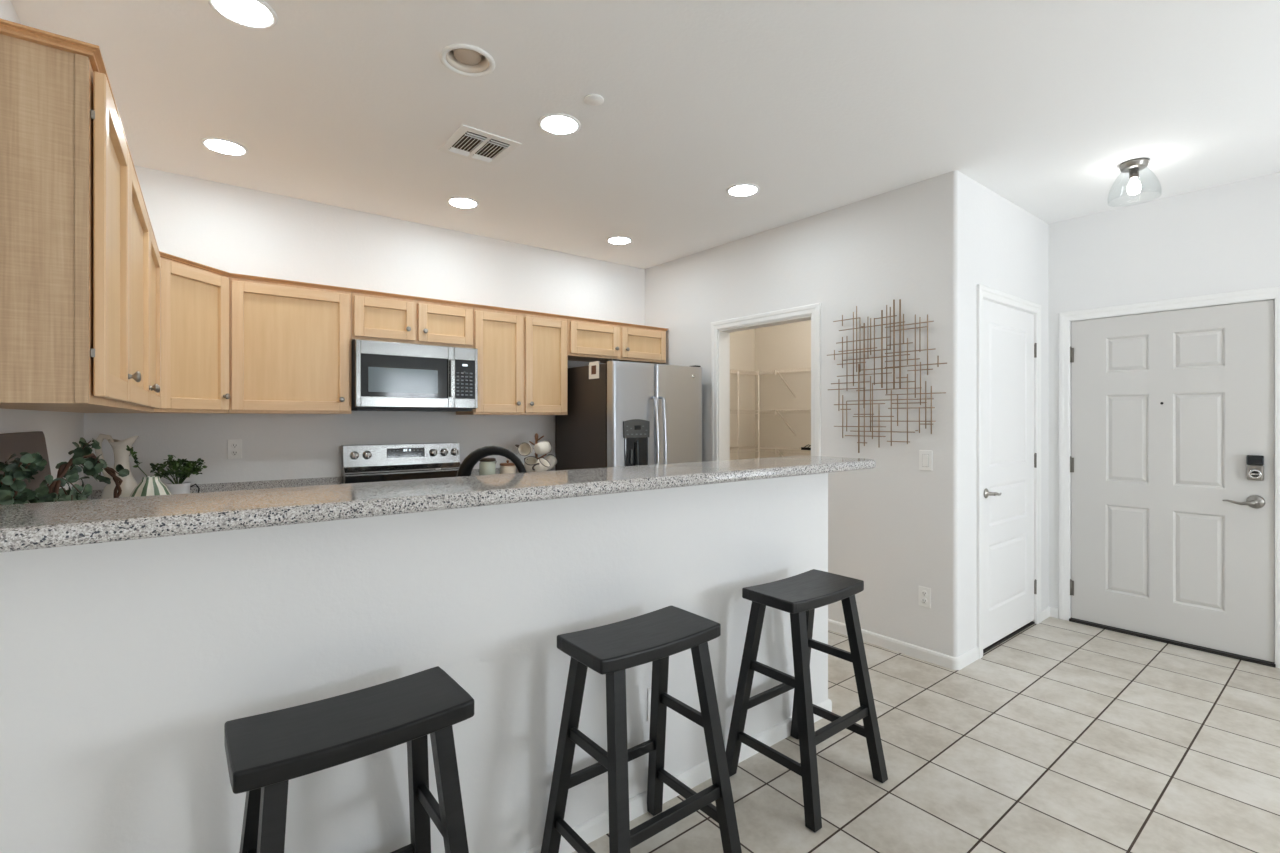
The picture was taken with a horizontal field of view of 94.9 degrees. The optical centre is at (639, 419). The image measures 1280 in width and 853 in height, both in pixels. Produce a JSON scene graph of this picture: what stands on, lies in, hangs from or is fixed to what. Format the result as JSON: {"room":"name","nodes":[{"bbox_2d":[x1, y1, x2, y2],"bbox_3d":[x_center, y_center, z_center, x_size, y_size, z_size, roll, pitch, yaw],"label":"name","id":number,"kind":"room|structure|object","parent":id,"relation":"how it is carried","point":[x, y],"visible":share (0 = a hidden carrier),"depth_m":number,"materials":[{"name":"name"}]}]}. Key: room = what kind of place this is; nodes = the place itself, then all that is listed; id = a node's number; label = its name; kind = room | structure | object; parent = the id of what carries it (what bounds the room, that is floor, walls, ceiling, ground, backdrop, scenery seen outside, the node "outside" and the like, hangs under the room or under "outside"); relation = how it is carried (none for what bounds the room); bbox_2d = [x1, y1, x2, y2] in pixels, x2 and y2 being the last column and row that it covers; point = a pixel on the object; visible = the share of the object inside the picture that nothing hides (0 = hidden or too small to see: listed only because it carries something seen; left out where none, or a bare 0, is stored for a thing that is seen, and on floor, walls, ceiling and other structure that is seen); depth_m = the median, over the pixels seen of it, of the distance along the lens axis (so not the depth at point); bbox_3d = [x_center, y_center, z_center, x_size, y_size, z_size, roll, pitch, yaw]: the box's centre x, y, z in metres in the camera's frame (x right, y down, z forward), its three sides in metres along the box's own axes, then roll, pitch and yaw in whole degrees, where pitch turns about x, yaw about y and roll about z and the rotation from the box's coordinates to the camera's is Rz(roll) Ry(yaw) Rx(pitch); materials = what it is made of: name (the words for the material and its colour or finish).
{"room":"kitchen","nodes":[
{"label":"kitchen","id":0,"kind":"room"},
{"bbox_2d":[0,0,83,492],"bbox_3d":[-2.200,0.003,1.944,0.200,2.743,2.572,0,0,-36],"label":"wall","id":1,"kind":"structure","parent":0,"point":[60,429],"depth_m":2.42,"materials":[{"name":"white paint"}]},
{"bbox_2d":[0,19,160,411],"bbox_3d":[-1.814,-0.409,1.902,0.368,0.752,1.876,0,0,-36],"label":"upper cabinet","id":2,"kind":"object","parent":1,"relation":"attached to","point":[80,259],"visible":1,"depth_m":1.23,"materials":[{"name":"brown wood"}]},
{"bbox_2d":[77,251,229,413],"bbox_3d":[-2.453,-0.409,2.981,0.613,0.752,0.640,0,0,-36],"label":"upper cabinet","id":3,"kind":"object","parent":1,"relation":"attached to","point":[194,296],"visible":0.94,"depth_m":2.94,"materials":[{"name":"brown wood"}]},
{"bbox_2d":[84,165,644,499],"bbox_3d":[-0.922,0.003,4.667,5.850,2.743,0.120,0,0,-38],"label":"wall","id":4,"kind":"structure","parent":0,"point":[221,226],"depth_m":3.76,"materials":[{"name":"white paint"}]},
{"bbox_2d":[91,477,340,498],"bbox_3d":[-2.387,0.414,3.415,1.178,0.092,0.020,0,0,-38],"label":"backsplash","id":5,"kind":"structure","parent":4,"relation":"attached to","point":[215,487],"depth_m":3.49,"materials":[{"name":"stone"}]},
{"bbox_2d":[227,439,241,458],"bbox_3d":[-2.371,0.174,3.437,0.070,0.114,0.010,0,0,-38],"label":"wall outlet","id":6,"kind":"object","parent":4,"relation":"attached to","point":[234,446],"visible":1,"depth_m":3.43,"materials":[{"name":"white plastic"}]},
{"bbox_2d":[231,450,237,455],"bbox_3d":[-2.370,0.195,3.435,0.034,0.034,0.004,0,0,-38],"label":"socket","id":7,"kind":"object","parent":6,"relation":"attached to","point":[233,452],"depth_m":3.43,"materials":[{"name":"white plastic"}]},
{"bbox_2d":[225,273,351,413],"bbox_3d":[-2.059,-0.409,3.452,0.611,0.752,0.369,0,0,-38],"label":"upper cabinet","id":8,"kind":"object","parent":4,"relation":"attached to","point":[290,341],"visible":0.99,"depth_m":3.33,"materials":[{"name":"brown wood"}]},
{"bbox_2d":[351,288,474,347],"bbox_3d":[-1.521,-0.634,3.878,0.763,0.302,0.369,0,0,-38],"label":"upper cabinet","id":9,"kind":"object","parent":4,"relation":"attached to","point":[375,316],"visible":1,"depth_m":3.73,"materials":[{"name":"brown wood"}]},
{"bbox_2d":[351,339,477,411],"bbox_3d":[-1.500,-0.267,3.853,0.756,0.422,0.435,0,0,-38],"label":"microwave","id":10,"kind":"object","parent":9,"relation":"attached to","point":[385,376],"visible":0.96,"depth_m":3.68,"materials":[{"name":"grey metal"}]},
{"bbox_2d":[471,468,552,475],"bbox_3d":[-1.015,0.414,4.502,0.791,0.092,0.020,0,0,-38],"label":"backsplash","id":11,"kind":"structure","parent":4,"relation":"attached to","point":[475,472],"depth_m":4.35,"materials":[{"name":"stone"}]},
{"bbox_2d":[456,304,568,414],"bbox_3d":[-0.928,-0.409,4.348,0.748,0.752,0.369,0,0,-38],"label":"upper cabinet","id":12,"kind":"object","parent":4,"relation":"attached to","point":[523,354],"visible":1,"depth_m":4.21,"materials":[{"name":"brown wood"}]},
{"bbox_2d":[568,316,667,363],"bbox_3d":[-0.242,-0.636,4.891,1.004,0.298,0.369,0,0,-38],"label":"upper cabinet","id":13,"kind":"object","parent":4,"relation":"attached to","point":[589,340],"visible":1,"depth_m":4.74,"materials":[{"name":"brown wood"}]},
{"bbox_2d":[0,473,827,852],"bbox_3d":[-0.279,0.799,1.907,2.861,1.150,0.120,0,0,-38],"label":"wall","id":14,"kind":"structure","parent":0,"point":[124,665],"depth_m":1.49,"materials":[{"name":"white paint"}]},
{"bbox_2d":[0,455,875,552],"bbox_3d":[-0.201,0.204,1.938,3.021,0.040,0.432,0,0,-38],"label":"countertop","id":15,"kind":"structure","parent":14,"relation":"on","point":[28,526],"depth_m":1.39,"materials":[{"name":"stone"}]},
{"bbox_2d":[647,687,650,720],"bbox_3d":[0.055,1.005,2.089,0.070,0.116,0.010,0,0,-38],"label":"wall outlet","id":16,"kind":"object","parent":14,"relation":"attached to","point":[649,688],"visible":0.09,"depth_m":2.07,"materials":[{"name":"white plastic"}]},
{"bbox_2d":[523,699,831,852],"bbox_3d":[-1.106,1.341,1.243,5.009,0.067,0.133,0,0,-38],"label":"baseboard","id":17,"kind":"structure","parent":14,"relation":"attached to","point":[596,827],"depth_m":2.13,"materials":[{"name":"white paint"}]},
{"bbox_2d":[10,0,1279,268],"bbox_3d":[0.414,-1.415,1.394,7.820,0.108,6.911,0,0,-38],"label":"ceiling","id":18,"kind":"structure","parent":0,"point":[821,106],"depth_m":2.54,"materials":[{"name":"white paint"}]},
{"bbox_2d":[201,137,247,155],"bbox_3d":[-2.081,-1.365,2.945,0.196,0.007,0.196,0,0,-38],"label":"recessed light","id":19,"kind":"object","parent":18,"relation":"in","point":[219,145],"visible":1,"depth_m":2.93,"materials":[{"name":"white plastic"}]},
{"bbox_2d":[207,0,277,28],"bbox_3d":[-1.323,-1.365,1.957,0.196,0.007,0.196,0,0,-38],"label":"recessed light","id":20,"kind":"object","parent":18,"relation":"in","point":[255,14],"visible":1,"depth_m":1.97,"materials":[{"name":"white plastic"}]},
{"bbox_2d":[447,197,478,208],"bbox_3d":[-1.117,-1.365,3.705,0.196,0.007,0.196,0,0,-38],"label":"recessed light","id":21,"kind":"object","parent":18,"relation":"in","point":[459,202],"visible":1,"depth_m":3.69,"materials":[{"name":"white plastic"}]},
{"bbox_2d":[440,44,494,76],"bbox_3d":[-0.657,-1.387,2.241,0.204,0.053,0.204,0,0,-38],"label":"recessed light","id":22,"kind":"object","parent":18,"relation":"in","point":[466,60],"visible":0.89,"depth_m":2.26,"materials":[{"name":"white plastic"}]},
{"bbox_2d":[438,124,520,165],"bbox_3d":[-0.807,-1.362,2.944,0.302,0.013,0.328,0,0,-38],"label":"ceiling vent","id":23,"kind":"object","parent":18,"relation":"in","point":[467,142],"visible":1,"depth_m":2.93,"materials":[{"name":"white plastic"}]},
{"bbox_2d":[538,113,580,134],"bbox_3d":[-0.373,-1.365,2.723,0.196,0.007,0.196,0,0,-38],"label":"recessed light","id":24,"kind":"object","parent":18,"relation":"in","point":[553,123],"visible":1,"depth_m":2.71,"materials":[{"name":"white plastic"}]},
{"bbox_2d":[607,236,631,244],"bbox_3d":[-0.157,-1.365,4.483,0.196,0.007,0.196,0,0,-38],"label":"recessed light","id":25,"kind":"object","parent":18,"relation":"in","point":[619,240],"visible":1,"depth_m":4.47,"materials":[{"name":"white plastic"}]},
{"bbox_2d":[726,183,759,196],"bbox_3d":[0.615,-1.365,3.504,0.196,0.007,0.196,0,0,-38],"label":"recessed light","id":26,"kind":"object","parent":18,"relation":"in","point":[745,189],"visible":1,"depth_m":3.50,"materials":[{"name":"white plastic"}]},
{"bbox_2d":[1119,158,1148,194],"bbox_3d":[2.636,-1.271,3.134,0.224,0.195,0.224,0,0,-38],"label":"flush ceiling light","id":27,"kind":"object","parent":18,"relation":"attached to","point":[1133,166],"visible":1,"depth_m":3.12,"materials":[{"name":"silver metal"}]},
{"bbox_2d":[1129,168,1138,178],"bbox_3d":[2.636,-1.312,3.134,0.040,0.046,0.040,0,0,-38],"label":"socket","id":28,"kind":"object","parent":27,"relation":"attached to","point":[1133,172],"depth_m":3.12,"materials":[{"name":"silver metal"}]},
{"bbox_2d":[730,329,754,459],"bbox_3d":[0.965,0.003,5.498,1.379,2.743,0.920,0,0,-38],"label":"wall","id":29,"kind":"structure","parent":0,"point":[742,343],"depth_m":6.16,"materials":[{"name":"beige paint"}]},
{"bbox_2d":[755,320,810,457],"bbox_3d":[1.431,0.003,5.006,1.499,2.743,2.271,0,0,-38],"label":"wall","id":30,"kind":"structure","parent":0,"point":[784,346],"depth_m":5.98,"materials":[{"name":"beige paint"}]},
{"bbox_2d":[730,367,810,397],"bbox_3d":[1.360,-0.346,5.006,1.371,0.260,2.153,0,0,-38],"label":"wire shelf","id":31,"kind":"object","parent":30,"relation":"attached to","point":[741,372],"visible":0.38,"depth_m":5.75,"materials":[{"name":"beige metal"}]},
{"bbox_2d":[730,446,810,456],"bbox_3d":[1.360,0.414,5.006,1.371,0.260,2.153,0,0,-38],"label":"wire shelf","id":32,"kind":"object","parent":30,"relation":"attached to","point":[743,447],"visible":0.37,"depth_m":5.74,"materials":[{"name":"beige metal"}]},
{"bbox_2d":[801,444,810,449],"bbox_3d":[1.727,0.258,5.322,0.216,0.048,0.480,0,0,-38],"label":"cooling rack","id":33,"kind":"object","parent":32,"relation":"on","point":[805,447],"visible":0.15,"depth_m":5.41,"materials":[{"name":"black metal"}]},
{"bbox_2d":[730,409,810,435],"bbox_3d":[1.360,0.037,5.006,1.371,0.260,2.153,0,0,-38],"label":"wire shelf","id":34,"kind":"object","parent":30,"relation":"attached to","point":[799,410],"visible":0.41,"depth_m":5.70,"materials":[{"name":"beige metal"}]},
{"bbox_2d":[645,171,965,656],"bbox_3d":[0.937,0.003,4.326,0.120,2.743,2.723,0,0,-38],"label":"wall","id":35,"kind":"structure","parent":0,"point":[896,527],"depth_m":3.57,"materials":[{"name":"white paint"}]},
{"bbox_2d":[711,303,820,460],"bbox_3d":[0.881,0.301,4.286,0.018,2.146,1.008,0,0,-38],"label":"trim","id":36,"kind":"structure","parent":35,"relation":"attached to","point":[814,310],"depth_m":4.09,"materials":[{"name":"white paint"}]},
{"bbox_2d":[827,299,946,452],"bbox_3d":[1.461,-0.249,3.534,0.040,0.915,0.759,0,0,-38],"label":"wall art","id":37,"kind":"object","parent":35,"relation":"attached to","point":[894,315],"visible":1,"depth_m":3.52,"materials":[{"name":"brown metal"}]},
{"bbox_2d":[828,619,978,669],"bbox_3d":[1.568,1.341,3.630,0.270,0.067,0.875,0,0,-38],"label":"baseboard","id":38,"kind":"structure","parent":35,"relation":"attached to","point":[954,663],"depth_m":3.39,"materials":[{"name":"white paint"}]},
{"bbox_2d":[919,586,930,607],"bbox_3d":[1.625,1.014,3.353,0.010,0.114,0.070,0,0,-38],"label":"wall outlet","id":39,"kind":"object","parent":35,"relation":"attached to","point":[924,592],"visible":1,"depth_m":3.35,"materials":[{"name":"white plastic"}]},
{"bbox_2d":[919,450,931,470],"bbox_3d":[1.629,0.234,3.349,0.009,0.116,0.074,0,0,-38],"label":"light switch","id":40,"kind":"object","parent":35,"relation":"attached to","point":[925,456],"visible":1,"depth_m":3.35,"materials":[{"name":"white plastic"}]},
{"bbox_2d":[572,617,1279,852],"bbox_3d":[0.414,1.424,1.394,7.820,0.100,6.911,0,0,-38],"label":"floor","id":41,"kind":"structure","parent":0,"point":[1065,736],"depth_m":2.36,"materials":[{"name":"beige tile"}]},
{"bbox_2d":[224,666,473,852],"bbox_3d":[-0.622,1.003,1.280,0.464,0.742,0.424,0,0,-38],"label":"bar stool","id":42,"kind":"object","parent":41,"relation":"on","point":[264,751],"visible":1,"depth_m":1.25,"materials":[{"name":"black paint"}]},
{"bbox_2d":[341,442,460,483],"bbox_3d":[-1.407,0.740,3.742,0.762,1.148,0.716,0,0,-38],"label":"range","id":43,"kind":"object","parent":41,"relation":"on","point":[371,462],"visible":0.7,"depth_m":3.93,"materials":[{"name":"grey metal"}]},
{"bbox_2d":[555,359,701,470],"bbox_3d":[-0.068,0.464,4.669,0.882,1.781,0.876,0,0,-38],"label":"refrigerator","id":44,"kind":"object","parent":41,"relation":"on","point":[634,413],"visible":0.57,"depth_m":4.35,"materials":[{"name":"silver metal"}]},
{"bbox_2d":[589,361,598,378],"bbox_3d":[-0.337,-0.360,4.294,0.005,0.124,0.130,0,0,-38],"label":"photo magnet","id":45,"kind":"object","parent":44,"relation":"attached to","point":[593,366],"visible":1,"depth_m":4.29,"materials":[{"name":"white"}]},
{"bbox_2d":[591,365,595,374],"bbox_3d":[-0.338,-0.362,4.293,0.001,0.064,0.060,0,0,-38],"label":"picture","id":46,"kind":"object","parent":45,"relation":"attached to","point":[593,367],"depth_m":4.29,"materials":[{"name":"brown paper"}]},
{"bbox_2d":[541,606,741,852],"bbox_3d":[0.003,1.003,1.773,0.464,0.742,0.424,0,0,-38],"label":"bar stool","id":47,"kind":"object","parent":41,"relation":"on","point":[611,649],"visible":1,"depth_m":1.75,"materials":[{"name":"black paint"}]},
{"bbox_2d":[738,371,738,458],"bbox_3d":[0.946,0.454,5.651,0.014,1.840,0.013,0,0,-38],"label":"pole","id":48,"kind":"object","parent":41,"relation":"on","point":[738,371],"visible":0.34,"depth_m":5.64,"materials":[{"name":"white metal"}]},
{"bbox_2d":[758,369,758,457],"bbox_3d":[1.178,0.439,5.838,0.016,1.870,0.015,0,0,-38],"label":"pole","id":49,"kind":"object","parent":41,"relation":"on","point":[758,369],"visible":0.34,"depth_m":5.83,"materials":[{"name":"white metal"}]},
{"bbox_2d":[726,569,887,832],"bbox_3d":[0.631,1.003,2.258,0.464,0.742,0.424,0,0,-38],"label":"bar stool","id":50,"kind":"object","parent":41,"relation":"on","point":[799,595],"visible":1,"depth_m":2.22,"materials":[{"name":"black paint"}]},
{"bbox_3d":[-0.818,0.937,4.253,0.787,0.875,0.650,0,0,-38],"label":"base cabinet","id":51,"kind":"object","parent":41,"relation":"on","visible":0},
{"bbox_3d":[-0.826,0.479,4.263,0.791,0.038,0.629,0,0,-38],"label":"countertop","id":52,"kind":"structure","parent":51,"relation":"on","visible":0},
{"bbox_2d":[479,458,496,474],"bbox_3d":[-1.080,0.367,4.158,0.115,0.186,0.115,0,0,7],"label":"storage jar","id":53,"kind":"object","parent":52,"relation":"on","point":[487,466],"visible":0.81,"depth_m":4.11,"materials":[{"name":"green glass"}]},
{"bbox_2d":[500,460,515,473],"bbox_3d":[-0.965,0.379,4.287,0.114,0.163,0.114,0,0,-38],"label":"storage jar","id":54,"kind":"object","parent":52,"relation":"on","point":[505,468],"visible":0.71,"depth_m":4.24,"materials":[{"name":"beige ceramic"}]},
{"bbox_2d":[529,433,546,458],"bbox_3d":[-0.783,0.282,4.444,0.156,0.356,0.156,0,0,-38],"label":"mug tree","id":55,"kind":"object","parent":52,"relation":"on","point":[536,434],"visible":0.47,"depth_m":4.43,"materials":[{"name":"brown wood"}]},
{"bbox_2d":[515,443,532,455],"bbox_3d":[-0.857,0.219,4.334,0.130,0.099,0.103,0,0,2],"label":"mug","id":56,"kind":"object","parent":55,"relation":"hanging from","point":[524,449],"visible":1,"depth_m":4.36,"materials":[{"name":"beige ceramic"}]},
{"bbox_2d":[524,456,537,471],"bbox_3d":[-0.813,0.339,4.380,0.099,0.130,0.135,0,0,-13],"label":"mug","id":57,"kind":"object","parent":55,"relation":"hanging from","point":[529,461],"visible":0.74,"depth_m":4.38,"materials":[{"name":"beige ceramic"}]},
{"bbox_2d":[532,457,550,471],"bbox_3d":[-0.718,0.343,4.283,0.128,0.130,0.124,0,0,-3],"label":"mug","id":58,"kind":"object","parent":55,"relation":"hanging from","point":[542,464],"visible":0.87,"depth_m":4.25,"materials":[{"name":"beige ceramic"}]},
{"bbox_2d":[533,440,551,454],"bbox_3d":[-0.738,0.209,4.369,0.135,0.105,0.112,0,0,42],"label":"mug","id":59,"kind":"object","parent":55,"relation":"hanging from","point":[543,447],"visible":1,"depth_m":4.33,"materials":[{"name":"beige ceramic"}]},
{"bbox_2d":[545,454,557,470],"bbox_3d":[-0.705,0.331,4.537,0.130,0.125,0.129,0,0,-30],"label":"mug","id":60,"kind":"object","parent":55,"relation":"hanging from","point":[552,459],"visible":0.57,"depth_m":4.51,"materials":[{"name":"beige ceramic"}]},
{"bbox_3d":[-1.921,0.937,2.253,0.694,0.875,2.417,0,0,-38],"label":"base cabinet","id":61,"kind":"object","parent":41,"relation":"on","visible":0},
{"bbox_3d":[-1.683,0.479,2.436,1.289,0.038,2.429,0,0,-38],"label":"countertop","id":62,"kind":"structure","parent":61,"relation":"on","visible":0},
{"bbox_2d":[0,452,46,504],"bbox_3d":[-1.507,0.269,1.399,0.145,0.382,0.206,0,0,-1],"label":"potted plant","id":63,"kind":"object","parent":62,"relation":"on","point":[13,490],"visible":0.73,"depth_m":1.39,"materials":[{"name":"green plant"}]},
{"bbox_2d":[0,431,51,502],"bbox_3d":[-2.038,0.252,1.957,0.064,0.415,0.680,0,0,-36],"label":"serving board","id":64,"kind":"object","parent":62,"relation":"on","point":[30,442],"visible":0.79,"depth_m":1.99,"materials":[{"name":"brown wood"}]},
{"bbox_2d":[35,437,128,502],"bbox_3d":[-1.829,0.258,1.903,0.174,0.394,0.782,0,0,-33],"label":"potted plant","id":65,"kind":"object","parent":62,"relation":"on","point":[92,465],"visible":0.65,"depth_m":1.97,"materials":[{"name":"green plant"}]},
{"bbox_2d":[95,434,138,498],"bbox_3d":[-2.568,0.265,2.890,0.184,0.390,0.156,0,0,-38],"label":"pitcher","id":66,"kind":"object","parent":62,"relation":"on","point":[121,455],"visible":0.58,"depth_m":2.88,"materials":[{"name":"beige ceramic"}]},
{"bbox_2d":[129,476,171,496],"bbox_3d":[-2.344,0.367,2.815,0.176,0.186,0.173,0,0,-38],"label":"striped vase","id":67,"kind":"object","parent":62,"relation":"on","point":[150,485],"visible":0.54,"depth_m":2.78,"materials":[{"name":"green ceramic"}]},
{"bbox_2d":[126,445,147,476],"bbox_3d":[-2.375,0.244,2.773,0.038,0.252,0.085,0,0,13],"label":"leafy sprig","id":68,"kind":"object","parent":67,"relation":"in","point":[128,448],"visible":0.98,"depth_m":2.76,"materials":[{"name":"green plant"}]},
{"bbox_2d":[150,455,206,493],"bbox_3d":[-2.420,0.322,3.084,0.240,0.276,0.208,0,0,-38],"label":"potted plant","id":69,"kind":"object","parent":62,"relation":"on","point":[188,468],"visible":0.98,"depth_m":3.06,"materials":[{"name":"green plant"}]},
{"bbox_3d":[0.242,0.937,2.844,0.850,0.875,0.688,0,0,-38],"label":"base cabinet","id":70,"kind":"object","parent":41,"relation":"on","visible":0},
{"bbox_3d":[-0.267,0.479,2.426,2.185,0.038,0.665,0,0,-38],"label":"countertop","id":71,"kind":"structure","parent":70,"relation":"on","visible":0},
{"bbox_2d":[457,446,525,476],"bbox_3d":[-0.501,0.277,2.115,0.321,0.366,0.074,0,0,-7],"label":"faucet","id":72,"kind":"object","parent":71,"relation":"on","point":[466,467],"visible":0.32,"depth_m":2.10,"materials":[{"name":"black metal"}]},
{"bbox_2d":[966,176,1047,651],"bbox_3d":[2.307,0.003,3.750,1.312,2.743,0.120,0,0,-38],"label":"wall","id":73,"kind":"structure","parent":0,"point":[1007,245],"depth_m":3.50,"materials":[{"name":"white paint"}]},
{"bbox_2d":[977,284,1040,658],"bbox_3d":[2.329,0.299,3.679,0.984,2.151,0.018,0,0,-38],"label":"trim","id":74,"kind":"structure","parent":73,"relation":"attached to","point":[983,291],"depth_m":3.48,"materials":[{"name":"white paint"}]},
{"bbox_2d":[983,621,1034,653],"bbox_3d":[2.307,1.368,3.707,0.852,0.012,0.048,0,0,-38],"label":"door sweep","id":75,"kind":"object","parent":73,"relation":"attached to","point":[1024,627],"depth_m":3.68,"materials":[{"name":"black rubber"}]},
{"bbox_2d":[983,299,1036,648],"bbox_3d":[2.337,0.322,3.687,0.870,2.055,0.094,0,0,-38],"label":"door","id":76,"kind":"structure","parent":73,"relation":"in","point":[1009,348],"depth_m":3.67,"materials":[{"name":"white paint"}]},
{"bbox_2d":[1041,606,1049,621],"bbox_3d":[2.791,1.341,4.049,0.183,0.067,0.013,0,0,-38],"label":"baseboard","id":77,"kind":"structure","parent":73,"relation":"attached to","point":[1045,613],"depth_m":4.04,"materials":[{"name":"white paint"}]},
{"bbox_2d":[1048,172,1279,607],"bbox_3d":[3.997,0.003,2.770,0.120,2.743,4.620,0,0,-38],"label":"wall","id":78,"kind":"structure","parent":0,"point":[1225,238],"depth_m":3.67,"materials":[{"name":"white paint"}]},
{"bbox_2d":[1050,607,1058,617],"bbox_3d":[2.877,1.341,4.077,0.013,0.067,0.050,0,0,-38],"label":"baseboard","id":79,"kind":"structure","parent":78,"relation":"attached to","point":[1054,612],"depth_m":4.07,"materials":[{"name":"white paint"}]},
{"bbox_2d":[1059,286,1279,667],"bbox_3d":[3.227,0.320,3.631,0.018,2.109,1.078,0,0,-38],"label":"trim","id":80,"kind":"structure","parent":78,"relation":"attached to","point":[1065,318],"depth_m":3.83,"materials":[{"name":"white paint"}]},
{"bbox_2d":[1070,300,1274,661],"bbox_3d":[3.226,0.342,3.637,0.109,2.020,0.954,0,0,-38],"label":"door","id":81,"kind":"structure","parent":78,"relation":"in","point":[1172,458],"depth_m":3.59,"materials":[{"name":"grey paint"}]},
{"bbox_2d":[1069,618,1275,667],"bbox_3d":[3.249,1.363,3.648,0.082,0.022,0.958,0,0,-38],"label":"trim","id":82,"kind":"structure","parent":78,"relation":"attached to","point":[1133,633],"depth_m":3.57,"materials":[{"name":"brown metal"}]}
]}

